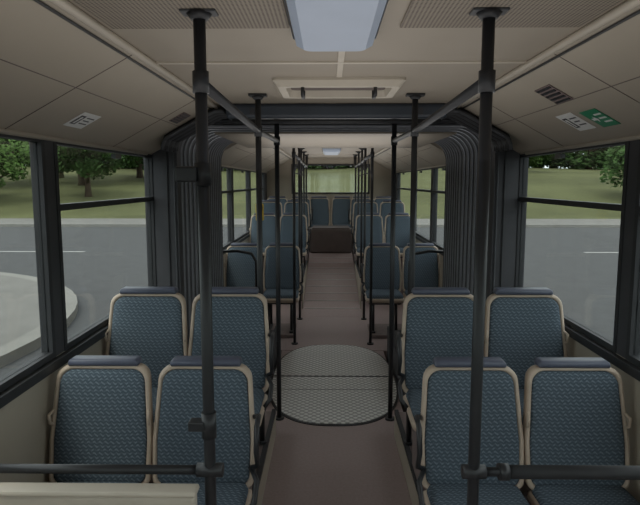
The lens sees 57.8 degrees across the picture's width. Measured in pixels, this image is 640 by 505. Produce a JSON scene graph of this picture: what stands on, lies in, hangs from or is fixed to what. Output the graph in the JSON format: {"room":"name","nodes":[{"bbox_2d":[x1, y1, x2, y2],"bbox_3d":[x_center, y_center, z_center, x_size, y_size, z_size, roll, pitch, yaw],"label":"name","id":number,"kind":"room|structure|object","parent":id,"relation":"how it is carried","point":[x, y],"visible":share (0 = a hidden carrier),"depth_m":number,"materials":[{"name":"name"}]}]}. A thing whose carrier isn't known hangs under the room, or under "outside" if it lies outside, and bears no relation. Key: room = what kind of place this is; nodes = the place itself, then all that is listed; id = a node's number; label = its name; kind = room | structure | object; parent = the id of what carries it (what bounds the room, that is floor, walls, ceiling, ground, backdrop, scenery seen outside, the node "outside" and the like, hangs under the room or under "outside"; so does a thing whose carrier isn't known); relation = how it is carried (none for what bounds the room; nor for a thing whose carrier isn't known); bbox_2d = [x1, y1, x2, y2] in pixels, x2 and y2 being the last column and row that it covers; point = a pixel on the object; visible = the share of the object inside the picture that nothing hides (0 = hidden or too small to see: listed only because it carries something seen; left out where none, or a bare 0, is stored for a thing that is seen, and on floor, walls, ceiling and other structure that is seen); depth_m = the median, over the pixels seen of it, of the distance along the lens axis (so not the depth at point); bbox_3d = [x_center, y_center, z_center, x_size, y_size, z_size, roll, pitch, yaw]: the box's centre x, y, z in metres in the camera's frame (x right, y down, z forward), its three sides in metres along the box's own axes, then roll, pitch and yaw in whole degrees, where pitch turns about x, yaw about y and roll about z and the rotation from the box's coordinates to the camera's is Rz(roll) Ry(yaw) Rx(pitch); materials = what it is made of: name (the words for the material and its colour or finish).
{"room":"vehicle interior","nodes":[
{"label":"vehicle interior","id":0,"kind":"room"},
{"bbox_2d":[0,140,266,482],"bbox_3d":[-1.175,0.105,5.167,0.090,2.650,13.200,0,7,1],"label":"wall","id":1,"kind":"structure","parent":0,"point":[25,406],"depth_m":2.52,"materials":[{"name":"metal"}]},
{"bbox_2d":[0,134,55,392],"bbox_3d":[-1.221,0.076,1.824,0.048,0.970,1.470,0,7,1],"label":"window","id":2,"kind":"structure","parent":1,"relation":"in","point":[25,369],"depth_m":2.52,"materials":[{"name":"black rubber"}]},
{"bbox_2d":[53,142,156,350],"bbox_3d":[-1.189,-0.111,3.373,0.070,0.970,1.470,0,7,1],"label":"window","id":3,"kind":"structure","parent":1,"relation":"in","point":[72,340],"depth_m":3.11,"materials":[{"name":"black metal"}]},
{"bbox_2d":[0,0,291,172],"bbox_3d":[-0.888,-0.943,5.036,0.544,0.301,13.100,0,7,1],"label":"trim","id":4,"kind":"structure","parent":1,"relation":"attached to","point":[65,5],"depth_m":2.17,"materials":[{"name":"beige paint"}]},
{"bbox_2d":[221,166,256,286],"bbox_3d":[-0.901,-0.054,6.730,0.554,1.890,1.450,0,7,1],"label":"window","id":5,"kind":"structure","parent":1,"relation":"in","point":[229,170],"depth_m":7.33,"materials":[{"name":"black rubber"}]},
{"bbox_2d":[233,168,249,241],"bbox_3d":[-1.120,-0.706,8.291,0.070,0.970,1.600,0,7,1],"label":"window","id":6,"kind":"structure","parent":1,"relation":"in","point":[240,236],"depth_m":9.01,"materials":[{"name":"metal"}]},
{"bbox_2d":[250,171,264,199],"bbox_3d":[-1.094,-0.934,10.178,0.070,0.970,2.000,0,7,1],"label":"window","id":7,"kind":"structure","parent":1,"relation":"in","point":[251,189],"depth_m":11.10,"materials":[{"name":"metal"}]},
{"bbox_2d":[161,107,227,152],"bbox_3d":[-0.799,-0.793,3.787,0.405,0.268,0.351,0,7,1],"label":"bellows corner gusset","id":8,"kind":"object","parent":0,"point":[171,141],"depth_m":3.69,"materials":[{"name":"rubber"}]},
{"bbox_2d":[0,0,639,171],"bbox_3d":[0.120,-1.034,5.011,2.680,0.470,13.360,0,7,1],"label":"ceiling","id":9,"kind":"structure","parent":0,"point":[34,38],"depth_m":2.30,"materials":[{"name":"plastic"}]},
{"bbox_2d":[63,112,100,128],"bbox_3d":[-1.045,-0.580,2.554,0.098,0.054,0.180,0,7,1],"label":"sticker","id":10,"kind":"object","parent":9,"relation":"attached to","point":[84,119],"visible":1,"depth_m":2.54,"materials":[{"name":"paper"}]},
{"bbox_2d":[169,112,190,123],"bbox_3d":[-0.830,-0.797,3.441,0.090,0.052,0.160,0,7,1],"label":"ceiling vent","id":11,"kind":"object","parent":9,"relation":"in","point":[182,116],"visible":1,"depth_m":3.42,"materials":[{"name":"black paint"}]},
{"bbox_2d":[72,0,288,28],"bbox_3d":[-0.380,-0.605,1.045,0.550,0.007,1.510,0,7,1],"label":"ceiling panel","id":12,"kind":"object","parent":9,"relation":"attached to","point":[116,14],"visible":0.8,"depth_m":1.62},
{"bbox_2d":[322,148,340,154],"bbox_3d":[0.170,-1.492,8.581,0.270,0.060,1.000,0,7,1],"label":"ceiling light","id":13,"kind":"object","parent":9,"relation":"attached to","point":[326,151],"depth_m":8.12,"materials":[{"name":"plastic"}]},
{"bbox_2d":[226,103,446,123],"bbox_3d":[0.102,-0.872,3.717,1.360,0.120,0.368,0,7,1],"label":"beam","id":14,"kind":"structure","parent":9,"relation":"attached to","point":[389,113],"depth_m":3.54,"materials":[{"name":"black metal"}]},
{"bbox_2d":[284,0,388,51],"bbox_3d":[0.038,-0.599,1.206,0.270,0.060,1.440,0,7,1],"label":"ceiling light","id":15,"kind":"object","parent":9,"relation":"attached to","point":[317,25],"depth_m":1.55,"materials":[{"name":"white plastic"}]},
{"bbox_2d":[272,77,405,99],"bbox_3d":[0.091,-0.790,2.875,0.620,0.081,0.420,0,7,1],"label":"roof hatch","id":16,"kind":"object","parent":9,"relation":"attached to","point":[287,87],"visible":1,"depth_m":2.70,"materials":[{"name":"beige plastic"},{"name":"black paint"}]},
{"bbox_2d":[156,51,526,154],"bbox_3d":[0.135,-1.212,6.042,1.480,0.006,8.170,0,7,1],"label":"trim","id":17,"kind":"structure","parent":9,"relation":"attached to","point":[341,54],"depth_m":2.32,"materials":[{"name":"brown plastic"}]},
{"bbox_2d":[354,155,370,175],"bbox_3d":[0.589,-1.294,8.268,0.075,0.396,4.782,0,7,1],"label":"rail","id":18,"kind":"object","parent":9,"relation":"attached to","point":[368,156],"visible":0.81,"depth_m":7.60,"materials":[{"name":"metal"}]},
{"bbox_2d":[400,0,622,27],"bbox_3d":[0.510,-0.604,1.033,0.550,0.007,1.510,0,7,1],"label":"ceiling panel","id":19,"kind":"object","parent":9,"relation":"attached to","point":[419,13],"visible":0.8,"depth_m":1.62,"materials":[{"name":"beige plastic"}]},
{"bbox_2d":[534,84,572,103],"bbox_3d":[1.014,-0.686,2.522,0.107,0.061,0.170,0,7,1],"label":"ceiling vent","id":20,"kind":"object","parent":9,"relation":"in","point":[553,94],"visible":1,"depth_m":2.51,"materials":[{"name":"black paint"}]},
{"bbox_2d":[556,113,596,130],"bbox_3d":[1.198,-0.612,2.720,0.124,0.069,0.170,0,7,1],"label":"sticker","id":21,"kind":"object","parent":9,"relation":"attached to","point":[571,119],"visible":1,"depth_m":2.71,"materials":[{"name":"white paper"}]},
{"bbox_2d":[580,108,620,126],"bbox_3d":[1.205,-0.580,2.502,0.115,0.064,0.150,0,7,1],"label":"sticker","id":22,"kind":"object","parent":9,"relation":"attached to","point":[598,117],"visible":1,"depth_m":2.50,"materials":[{"name":"plastic"}]},
{"bbox_2d":[267,158,390,244],"bbox_3d":[0.212,-0.690,11.740,2.680,2.650,0.080,0,7,1],"label":"wall","id":23,"kind":"structure","parent":0,"point":[382,175],"depth_m":11.61,"materials":[{"name":"plastic"}]},
{"bbox_2d":[291,164,369,193],"bbox_3d":[0.212,-1.474,11.635,1.560,0.590,0.100,0,7,1],"label":"window","id":24,"kind":"structure","parent":23,"relation":"in","point":[368,192],"depth_m":11.59,"materials":[{"name":"metal"}]},
{"bbox_2d":[180,125,490,347],"bbox_3d":[0.118,0.059,5.002,2.400,2.320,1.590,0,7,1],"label":"articulation bellows","id":25,"kind":"object","parent":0,"point":[460,149],"visible":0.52,"depth_m":4.67,"materials":[{"name":"rubber"}]},
{"bbox_2d":[152,118,519,298],"bbox_3d":[0.107,0.174,4.153,2.540,2.296,0.114,0,7,1],"label":"frame","id":26,"kind":"object","parent":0,"point":[505,165],"visible":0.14,"depth_m":4.06,"materials":[{"name":"black metal"}]},
{"bbox_2d":[262,301,411,504],"bbox_3d":[0.120,1.224,5.284,2.560,0.300,13.200,0,7,1],"label":"floor","id":27,"kind":"structure","parent":0,"point":[310,464],"depth_m":3.66,"materials":[{"name":"brown rubber"}]},
{"bbox_2d":[0,482,199,504],"bbox_3d":[-0.780,1.095,1.775,0.835,0.800,0.060,0,7,1],"label":"partition panel","id":28,"kind":"object","parent":27,"relation":"on","point":[11,493],"visible":1,"depth_m":1.71,"materials":[{"name":"beige paint"}]},
{"bbox_2d":[47,355,153,482],"bbox_3d":[-0.956,0.956,2.383,0.445,0.929,0.575,0,7,1],"label":"passenger seat","id":29,"kind":"object","parent":27,"relation":"on","point":[102,412],"visible":0.69,"depth_m":2.52,"materials":[{"name":"blue fabric"}]},
{"bbox_2d":[175,8,218,504],"bbox_3d":[-0.349,0.403,1.746,0.125,2.180,0.075,0,7,1],"label":"pole","id":30,"kind":"object","parent":27,"relation":"on","point":[200,173],"visible":0.97,"depth_m":1.68,"materials":[{"name":"black metal"}]},
{"bbox_2d":[0,462,223,476],"bbox_3d":[-0.747,0.666,1.783,0.900,0.068,0.068,0,7,1],"label":"rail","id":31,"kind":"object","parent":30,"relation":"attached to","point":[199,469],"visible":0.9,"depth_m":1.77,"materials":[{"name":"black metal"}]},
{"bbox_2d":[207,83,278,142],"bbox_3d":[-0.328,-0.621,2.801,0.067,0.032,2.341,0,7,1],"label":"rail","id":32,"kind":"object","parent":30,"relation":"attached to","point":[214,93],"visible":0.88,"depth_m":2.24,"materials":[{"name":"metal"}]},
{"bbox_2d":[153,356,260,504],"bbox_3d":[-0.491,0.957,2.377,0.475,0.929,0.575,0,7,1],"label":"passenger seat","id":33,"kind":"object","parent":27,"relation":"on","point":[179,400],"visible":0.88,"depth_m":2.51,"materials":[{"name":"blue fabric"}]},
{"bbox_2d":[224,243,256,286],"bbox_3d":[-0.892,0.392,6.616,0.445,0.953,0.575,0,7,1],"label":"passenger seat","id":34,"kind":"object","parent":27,"relation":"on","point":[239,267],"visible":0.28,"depth_m":6.75,"materials":[{"name":"blue fabric"}]},
{"bbox_2d":[251,409,275,504],"bbox_3d":[-0.741,1.214,3.366,0.870,0.180,1.150,0,7,1],"label":"podium","id":35,"kind":"object","parent":27,"relation":"on","point":[265,450],"visible":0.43,"depth_m":3.38,"materials":[{"name":"plastic"}]},
{"bbox_2d":[104,286,187,482],"bbox_3d":[-0.947,0.696,3.017,0.445,0.953,0.575,0,7,1],"label":"passenger seat","id":36,"kind":"object","parent":35,"relation":"on","point":[150,323],"visible":0.4,"depth_m":3.16,"materials":[{"name":"blue fabric"}]},
{"bbox_2d":[188,287,274,489],"bbox_3d":[-0.482,0.697,3.010,0.475,0.953,0.575,0,7,1],"label":"passenger seat","id":37,"kind":"object","parent":35,"relation":"on","point":[240,323],"visible":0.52,"depth_m":3.15,"materials":[{"name":"blue fabric"}]},
{"bbox_2d":[248,93,266,444],"bbox_3d":[-0.340,0.125,3.294,0.100,2.000,0.073,0,7,1],"label":"pole","id":38,"kind":"object","parent":35,"relation":"on","point":[257,97],"visible":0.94,"depth_m":3.23,"materials":[{"name":"black metal"}]},
{"bbox_2d":[265,326,276,395],"bbox_3d":[-0.672,1.022,5.120,0.480,0.380,1.560,0,7,1],"label":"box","id":39,"kind":"object","parent":27,"relation":"on","point":[274,330],"visible":0.02,"depth_m":5.54,"materials":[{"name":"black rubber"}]},
{"bbox_2d":[274,124,283,420],"bbox_3d":[-0.294,0.122,4.069,0.100,2.180,0.073,0,7,1],"label":"pole","id":40,"kind":"object","parent":27,"relation":"on","point":[279,416],"visible":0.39,"depth_m":4.06,"materials":[{"name":"black metal"}]},
{"bbox_2d":[263,243,303,332],"bbox_3d":[-0.427,0.392,6.609,0.475,0.953,0.575,0,7,1],"label":"passenger seat","id":41,"kind":"object","parent":27,"relation":"on","point":[286,249],"visible":0.76,"depth_m":6.74,"materials":[{"name":"blue fabric"}]},
{"bbox_2d":[272,323,296,337],"bbox_3d":[-0.691,0.890,6.625,0.820,0.040,0.520,0,7,1],"label":"plinth","id":42,"kind":"object","parent":27,"relation":"on","point":[285,327],"visible":0.2,"depth_m":6.54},
{"bbox_2d":[263,245,309,308],"bbox_3d":[-0.641,0.301,9.792,0.890,0.450,3.950,0,7,1],"label":"podium","id":43,"kind":"object","parent":27,"relation":"on","point":[307,254],"visible":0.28,"depth_m":8.64,"materials":[{"name":"laminate"}]},
{"bbox_2d":[249,213,274,267],"bbox_3d":[-0.862,-0.110,8.761,0.445,0.953,0.575,0,7,1],"label":"passenger seat","id":44,"kind":"object","parent":43,"relation":"on","point":[268,224],"visible":0.29,"depth_m":8.89,"materials":[{"name":"blue fabric"}]},
{"bbox_2d":[262,200,282,216],"bbox_3d":[-0.850,-0.387,9.634,0.445,0.953,0.575,0,7,1],"label":"passenger seat","id":45,"kind":"object","parent":43,"relation":"on","point":[269,205],"visible":0.09,"depth_m":9.78,"materials":[{"name":"blue fabric"}]},
{"bbox_2d":[267,196,287,213],"bbox_3d":[-0.828,-0.569,11.022,0.445,0.982,0.575,0,7,1],"label":"passenger seat","id":46,"kind":"object","parent":43,"relation":"on","point":[283,200],"visible":0.16,"depth_m":11.17,"materials":[{"name":"blue fabric"}]},
{"bbox_2d":[280,213,309,262],"bbox_3d":[-0.397,-0.109,8.754,0.475,0.953,0.575,0,7,1],"label":"passenger seat","id":47,"kind":"object","parent":43,"relation":"on","point":[286,220],"visible":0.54,"depth_m":8.89,"materials":[{"name":"blue fabric"}]},
{"bbox_2d":[284,200,310,256],"bbox_3d":[-0.385,-0.386,9.627,0.475,0.953,0.575,0,7,1],"label":"passenger seat","id":48,"kind":"object","parent":43,"relation":"on","point":[288,207],"visible":0.32,"depth_m":9.77,"materials":[{"name":"blue fabric"}]},
{"bbox_2d":[300,148,304,280],"bbox_3d":[-0.266,-0.531,8.301,0.100,1.900,0.070,0,7,1],"label":"pole","id":49,"kind":"object","parent":43,"relation":"on","point":[301,149],"visible":0.67,"depth_m":8.30,"materials":[{"name":"metal"}]},
{"bbox_2d":[302,151,306,265],"bbox_3d":[-0.253,-0.639,9.194,0.100,1.900,0.070,0,7,1],"label":"pole","id":50,"kind":"object","parent":43,"relation":"on","point":[303,152],"visible":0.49,"depth_m":9.13,"materials":[{"name":"metal"}]},
{"bbox_2d":[305,154,308,252],"bbox_3d":[-0.239,-0.843,10.177,0.100,1.730,0.070,0,7,1],"label":"pole","id":51,"kind":"object","parent":43,"relation":"on","point":[306,155],"visible":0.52,"depth_m":10.11,"materials":[{"name":"metal"}]},
{"bbox_2d":[291,148,297,344],"bbox_3d":[-0.268,-0.113,6.014,0.100,2.180,0.070,0,7,1],"label":"pole","id":52,"kind":"object","parent":27,"relation":"on","point":[294,342],"visible":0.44,"depth_m":6.01,"materials":[{"name":"metal"}]},
{"bbox_2d":[297,148,302,319],"bbox_3d":[-0.252,-0.248,7.126,0.100,2.180,0.070,0,7,1],"label":"pole","id":53,"kind":"object","parent":27,"relation":"on","point":[299,156],"visible":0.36,"depth_m":7.09,"materials":[{"name":"metal"}]},
{"bbox_2d":[302,252,361,317],"bbox_3d":[0.180,0.332,9.532,0.760,0.450,4.450,0,7,1],"label":"ramp","id":54,"kind":"object","parent":27,"relation":"on","point":[331,290],"visible":0.97,"depth_m":8.48,"materials":[{"name":"brown plastic"}]},
{"bbox_2d":[310,196,329,227],"bbox_3d":[-0.022,-0.575,11.070,0.432,0.982,0.575,0,7,1],"label":"passenger seat","id":55,"kind":"object","parent":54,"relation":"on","point":[320,205],"visible":0.5,"depth_m":11.20,"materials":[{"name":"blue fabric"}]},
{"bbox_2d":[310,226,351,252],"bbox_3d":[0.195,-0.244,10.545,0.740,0.450,0.600,0,7,1],"label":"plinth","id":56,"kind":"object","parent":54,"relation":"on","point":[323,239],"visible":0.92,"depth_m":10.25,"materials":[{"name":"brown plastic"}]},
{"bbox_2d":[331,196,351,227],"bbox_3d":[0.427,-0.574,11.064,0.432,0.982,0.575,0,7,1],"label":"passenger seat","id":57,"kind":"object","parent":56,"relation":"on","point":[340,204],"visible":0.52,"depth_m":11.20,"materials":[{"name":"fabric"}]},
{"bbox_2d":[271,344,397,425],"bbox_3d":[0.118,1.091,5.087,1.080,0.017,2.050,0,7,1],"label":"plate","id":58,"kind":"object","parent":27,"relation":"on","point":[327,384],"visible":0.82,"depth_m":4.83,"materials":[{"name":"patterned grey metal"},{"name":"black rubber"}]},
{"bbox_2d":[361,148,366,319],"bbox_3d":[0.548,-0.246,7.115,0.100,2.180,0.070,0,7,1],"label":"pole","id":59,"kind":"object","parent":27,"relation":"on","point":[365,149],"visible":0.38,"depth_m":7.09,"materials":[{"name":"metal"}]},
{"bbox_2d":[367,148,373,344],"bbox_3d":[0.532,-0.112,6.003,0.100,2.180,0.070,0,7,1],"label":"pole","id":60,"kind":"object","parent":27,"relation":"on","point":[370,342],"visible":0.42,"depth_m":6.00,"materials":[{"name":"metal"}]},
{"bbox_2d":[352,245,403,308],"bbox_3d":[1.008,0.304,9.769,0.890,0.450,3.950,0,7,1],"label":"podium","id":61,"kind":"object","parent":27,"relation":"on","point":[357,271],"visible":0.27,"depth_m":8.33,"materials":[{"name":"laminate"}]},
{"bbox_2d":[356,151,360,267],"bbox_3d":[0.607,-0.637,9.182,0.100,1.900,0.070,0,7,1],"label":"pole","id":62,"kind":"object","parent":61,"relation":"on","point":[358,152],"visible":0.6,"depth_m":9.12,"materials":[{"name":"metal"}]},
{"bbox_2d":[348,196,369,244],"bbox_3d":[0.777,-0.566,11.000,0.475,0.982,0.575,0,7,1],"label":"passenger seat","id":63,"kind":"object","parent":61,"relation":"on","point":[350,210],"visible":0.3,"depth_m":11.14,"materials":[{"name":"fabric"}]},
{"bbox_2d":[359,148,363,272],"bbox_3d":[0.594,-0.529,8.289,0.100,1.900,0.070,0,7,1],"label":"pole","id":64,"kind":"object","parent":61,"relation":"on","point":[361,149],"visible":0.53,"depth_m":8.27,"materials":[{"name":"metal"}]},
{"bbox_2d":[351,200,377,257],"bbox_3d":[0.750,-0.384,9.612,0.475,0.953,0.575,0,7,1],"label":"passenger seat","id":65,"kind":"object","parent":61,"relation":"on","point":[375,205],"visible":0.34,"depth_m":9.76,"materials":[{"name":"fabric"}]},
{"bbox_2d":[353,213,383,269],"bbox_3d":[0.737,-0.107,8.739,0.475,0.953,0.575,0,7,1],"label":"passenger seat","id":66,"kind":"object","parent":61,"relation":"on","point":[378,234],"visible":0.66,"depth_m":8.87,"materials":[{"name":"fabric"}]},
{"bbox_2d":[374,196,390,212],"bbox_3d":[1.232,-0.566,10.993,0.445,0.982,0.575,0,7,1],"label":"passenger seat","id":67,"kind":"object","parent":61,"relation":"on","point":[378,199],"visible":0.12,"depth_m":11.15,"materials":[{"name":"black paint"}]},
{"bbox_2d":[379,200,404,231],"bbox_3d":[1.214,-0.383,9.605,0.445,0.953,0.575,0,7,1],"label":"passenger seat","id":68,"kind":"object","parent":61,"relation":"on","point":[385,206],"visible":0.3,"depth_m":9.75,"materials":[{"name":"fabric"}]},
{"bbox_2d":[384,213,409,272],"bbox_3d":[1.202,-0.106,8.732,0.445,0.953,0.575,0,7,1],"label":"passenger seat","id":69,"kind":"object","parent":61,"relation":"on","point":[402,220],"visible":0.39,"depth_m":8.87,"materials":[{"name":"fabric"}]},
{"bbox_2d":[361,243,404,332],"bbox_3d":[0.707,0.394,6.594,0.475,0.953,0.575,0,7,1],"label":"passenger seat","id":70,"kind":"object","parent":27,"relation":"on","point":[381,251],"visible":0.79,"depth_m":6.72,"materials":[{"name":"blue fabric"}]},
{"bbox_2d":[368,324,401,338],"bbox_3d":[0.969,0.893,6.602,0.820,0.040,0.520,0,7,1],"label":"plinth","id":71,"kind":"object","parent":27,"relation":"on","point":[380,329],"visible":0.2,"depth_m":6.54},
{"bbox_2d":[385,124,397,420],"bbox_3d":[0.505,0.124,4.058,0.100,2.180,0.073,0,7,1],"label":"pole","id":72,"kind":"object","parent":27,"relation":"on","point":[389,417],"visible":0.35,"depth_m":4.05,"materials":[{"name":"black metal"}]},
{"bbox_2d":[387,326,405,411],"bbox_3d":[0.908,1.025,5.098,0.480,0.380,1.560,0,7,1],"label":"box","id":73,"kind":"object","parent":27,"relation":"on","point":[395,353],"visible":0.18,"depth_m":5.22,"materials":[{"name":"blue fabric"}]},
{"bbox_2d":[402,243,440,297],"bbox_3d":[1.172,0.395,6.587,0.445,0.953,0.575,0,7,1],"label":"passenger seat","id":74,"kind":"object","parent":27,"relation":"on","point":[427,265],"visible":0.45,"depth_m":6.72,"materials":[{"name":"blue fabric"}]},
{"bbox_2d":[394,409,530,504],"bbox_3d":[0.929,1.217,3.343,0.870,0.180,1.150,0,7,1],"label":"podium","id":75,"kind":"object","parent":27,"relation":"on","point":[405,451],"visible":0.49,"depth_m":3.37,"materials":[{"name":"beige plastic"}]},
{"bbox_2d":[404,93,424,444],"bbox_3d":[0.520,0.127,3.282,0.100,2.000,0.073,0,7,1],"label":"pole","id":76,"kind":"object","parent":75,"relation":"on","point":[414,97],"visible":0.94,"depth_m":3.22,"materials":[{"name":"black metal"}]},
{"bbox_2d":[392,80,477,142],"bbox_3d":[0.498,-0.620,2.789,0.060,0.032,2.341,0,7,1],"label":"rail","id":77,"kind":"object","parent":76,"relation":"attached to","point":[472,90],"visible":0.9,"depth_m":2.19,"materials":[{"name":"metal"}]},
{"bbox_2d":[396,287,472,490],"bbox_3d":[0.643,0.699,2.995,0.475,0.953,0.575,0,7,1],"label":"passenger seat","id":78,"kind":"object","parent":75,"relation":"on","point":[436,321],"visible":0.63,"depth_m":3.13,"materials":[{"name":"blue fabric"}]},
{"bbox_2d":[484,287,568,493],"bbox_3d":[1.108,0.700,2.988,0.445,0.953,0.575,0,7,1],"label":"passenger seat","id":79,"kind":"object","parent":75,"relation":"on","point":[523,325],"visible":0.47,"depth_m":3.13,"materials":[{"name":"blue fabric"}]},
{"bbox_2d":[414,357,528,504],"bbox_3d":[0.638,0.959,2.361,0.475,0.929,0.575,0,7,1],"label":"passenger seat","id":80,"kind":"object","parent":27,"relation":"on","point":[442,426],"visible":0.95,"depth_m":2.49,"materials":[{"name":"blue fabric"}]},
{"bbox_2d":[467,7,509,504],"bbox_3d":[0.468,0.405,1.735,0.100,2.180,0.075,0,7,1],"label":"pole","id":81,"kind":"object","parent":27,"relation":"on","point":[486,75],"visible":0.97,"depth_m":1.67,"materials":[{"name":"black metal"}]},
{"bbox_2d":[461,463,639,480],"bbox_3d":[0.888,0.668,1.761,0.910,0.068,0.068,0,7,1],"label":"rail","id":82,"kind":"object","parent":81,"relation":"attached to","point":[502,471],"visible":0.95,"depth_m":1.75,"materials":[{"name":"black metal"}]},
{"bbox_2d":[523,357,639,504],"bbox_3d":[1.103,0.959,2.355,0.445,0.929,0.575,0,7,1],"label":"passenger seat","id":83,"kind":"object","parent":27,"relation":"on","point":[574,412],"visible":0.93,"depth_m":2.49,"materials":[{"name":"blue fabric"}]},
{"bbox_2d":[446,108,512,152],"bbox_3d":[1.005,-0.790,3.763,0.405,0.268,0.351,0,7,1],"label":"bellows corner gusset","id":84,"kind":"object","parent":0,"point":[501,141],"depth_m":3.68,"materials":[{"name":"rubber"}]},
{"bbox_2d":[396,140,639,502],"bbox_3d":[1.415,0.109,5.131,0.090,2.650,13.200,0,7,1],"label":"wall","id":85,"kind":"structure","parent":0,"point":[579,344],"depth_m":2.58,"materials":[{"name":"laminate"}]},
{"bbox_2d":[397,171,410,199],"bbox_3d":[1.476,-0.930,10.142,0.070,0.970,2.000,0,7,1],"label":"window","id":86,"kind":"structure","parent":85,"relation":"in","point":[403,173],"depth_m":11.07,"materials":[{"name":"metal"}]},
{"bbox_2d":[416,168,431,242],"bbox_3d":[1.449,-0.702,8.256,0.070,0.970,1.600,0,7,1],"label":"window","id":87,"kind":"structure","parent":85,"relation":"in","point":[421,190],"depth_m":7.84,"materials":[{"name":"metal"}]},
{"bbox_2d":[408,166,445,294],"bbox_3d":[1.185,-0.051,6.702,0.554,1.890,1.450,0,7,1],"label":"window","id":88,"kind":"structure","parent":85,"relation":"in","point":[435,191],"depth_m":7.29,"materials":[{"name":"black rubber"}]},
{"bbox_2d":[369,0,639,172],"bbox_3d":[1.129,-0.939,5.008,0.544,0.301,13.100,0,7,1],"label":"trim","id":89,"kind":"structure","parent":85,"relation":"attached to","point":[628,5],"depth_m":2.13,"materials":[{"name":"beige paint"}]},
{"bbox_2d":[515,141,629,352],"bbox_3d":[1.381,-0.107,3.338,0.070,0.970,1.470,0,7,1],"label":"window","id":90,"kind":"structure","parent":85,"relation":"in","point":[610,344],"depth_m":3.05,"materials":[{"name":"black metal"}]},
{"bbox_2d":[625,141,639,367],"bbox_3d":[1.359,0.081,1.789,0.070,0.970,1.470,0,7,1],"label":"window","id":91,"kind":"structure","parent":85,"relation":"in","point":[634,295],"depth_m":2.52,"materials":[{"name":"black rubber"}]},
{"label":"outside","id":92,"kind":"structure","parent":0,"visible":0},
{"bbox_2d":[0,166,622,218],"bbox_3d":[1.208,-10.687,83.311,280.000,5.121,105.000,0,7,1],"label":"grass field","id":93,"kind":"structure","parent":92,"point":[16,201],"depth_m":42.31,"materials":[{"name":"green plant"}]},
{"bbox_2d":[0,139,29,187],"bbox_3d":[-21.972,-5.493,38.000,5.390,5.059,6.156,5,8,35],"label":"tree","id":94,"kind":"object","parent":93,"relation":"on","point":[7,159],"visible":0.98,"depth_m":38.16,"materials":[{"name":"green plant"}]},
{"bbox_2d":[0,138,29,163],"bbox_3d":[-25.438,-7.819,44.733,6.468,6.070,7.388,-3,8,-26],"label":"tree","id":95,"kind":"object","parent":93,"relation":"on","point":[2,140],"visible":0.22,"depth_m":44.34,"materials":[{"name":"green plant"}]},
{"bbox_2d":[57,146,124,196],"bbox_3d":[-16.570,-6.287,40.609,5.007,5.395,6.012,1,7,10],"label":"tree","id":96,"kind":"object","parent":93,"relation":"on","point":[89,164],"visible":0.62,"depth_m":39.34,"materials":[{"name":"green plant"}]},
{"bbox_2d":[58,154,127,185],"bbox_3d":[-19.134,-8.069,46.963,6.338,5.940,6.875,4,8,32],"label":"tree","id":97,"kind":"object","parent":93,"relation":"on","point":[81,181],"visible":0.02,"depth_m":46.73,"materials":[{"name":"green plant"}]},
{"bbox_2d":[122,155,143,167],"bbox_3d":[-13.849,-8.377,49.778,6.012,5.395,5.007,4,8,28],"label":"tree","id":98,"kind":"object","parent":93,"relation":"on","point":[129,160],"visible":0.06,"depth_m":49.20,"materials":[{"name":"green plant"}]},
{"bbox_2d":[122,158,143,177],"bbox_3d":[-17.087,-9.808,53.566,7.639,6.600,7.042,3,7,22],"label":"tree","id":99,"kind":"object","parent":93,"relation":"on","point":[139,171],"visible":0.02,"depth_m":53.49,"materials":[{"name":"green plant"}]},
{"bbox_2d":[307,166,349,168],"bbox_3d":[0.987,-13.658,67.197,8.520,8.774,9.420,-2,7,-17],"label":"tree","id":100,"kind":"object","parent":93,"relation":"on","point":[310,167],"visible":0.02,"depth_m":67.52,"materials":[{"name":"green plant"}]},
{"bbox_2d":[528,154,554,167],"bbox_3d":[25.296,-13.926,73.030,8.960,7.216,7.088,1,7,9],"label":"tree","id":101,"kind":"object","parent":93,"relation":"on","point":[537,158],"visible":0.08,"depth_m":71.96,"materials":[{"name":"green plant"}]},
{"bbox_2d":[534,152,576,167],"bbox_3d":[31.273,-15.476,78.848,10.010,8.980,9.991,-4,8,-28],"label":"tree","id":102,"kind":"object","parent":93,"relation":"on","point":[553,163],"visible":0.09,"depth_m":77.26,"materials":[{"name":"green plant"}]},
{"bbox_2d":[559,147,612,169],"bbox_3d":[33.030,-13.811,71.395,8.610,8.020,7.787,-4,8,-31],"label":"tree","id":103,"kind":"object","parent":93,"relation":"on","point":[587,159],"visible":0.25,"depth_m":70.74,"materials":[{"name":"green plant"}]},
{"bbox_2d":[599,145,624,187],"bbox_3d":[21.147,-5.819,37.973,5.634,5.280,6.111,-1,7,-6],"label":"tree","id":104,"kind":"object","parent":93,"relation":"on","point":[615,156],"visible":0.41,"depth_m":38.31,"materials":[{"name":"green plant"}]},
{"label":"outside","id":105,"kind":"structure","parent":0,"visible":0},
{"bbox_2d":[0,218,620,227],"bbox_3d":[0.453,-1.464,29.283,280.000,0.230,4.500,0,7,1],"label":"pavement","id":106,"kind":"structure","parent":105,"point":[4,222],"depth_m":28.50,"materials":[{"name":"concrete"}]},
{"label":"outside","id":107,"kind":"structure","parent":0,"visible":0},
{"bbox_2d":[0,227,619,410],"bbox_3d":[-0.178,4.097,-16.124,280.000,0.100,87.000,0,7,1],"label":"road","id":108,"kind":"structure","parent":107,"point":[113,259],"depth_m":14.97,"materials":[{"name":"grey asphalt"}]},
{"bbox_2d":[0,272,77,367],"bbox_3d":[-9.553,1.144,7.323,12.000,0.130,12.000,0,7,1],"label":"traffic island","id":109,"kind":"object","parent":108,"relation":"on","point":[20,335],"visible":0.57,"depth_m":8.62,"materials":[{"name":"concrete"}]},
{"bbox_2d":[0,251,618,252],"bbox_3d":[0.388,-0.014,17.401,237.000,0.006,0.160,0,7,1],"label":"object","id":110,"kind":"structure","parent":108,"relation":"on","point":[0,251],"depth_m":17.51,"materials":[{"name":"paint"}]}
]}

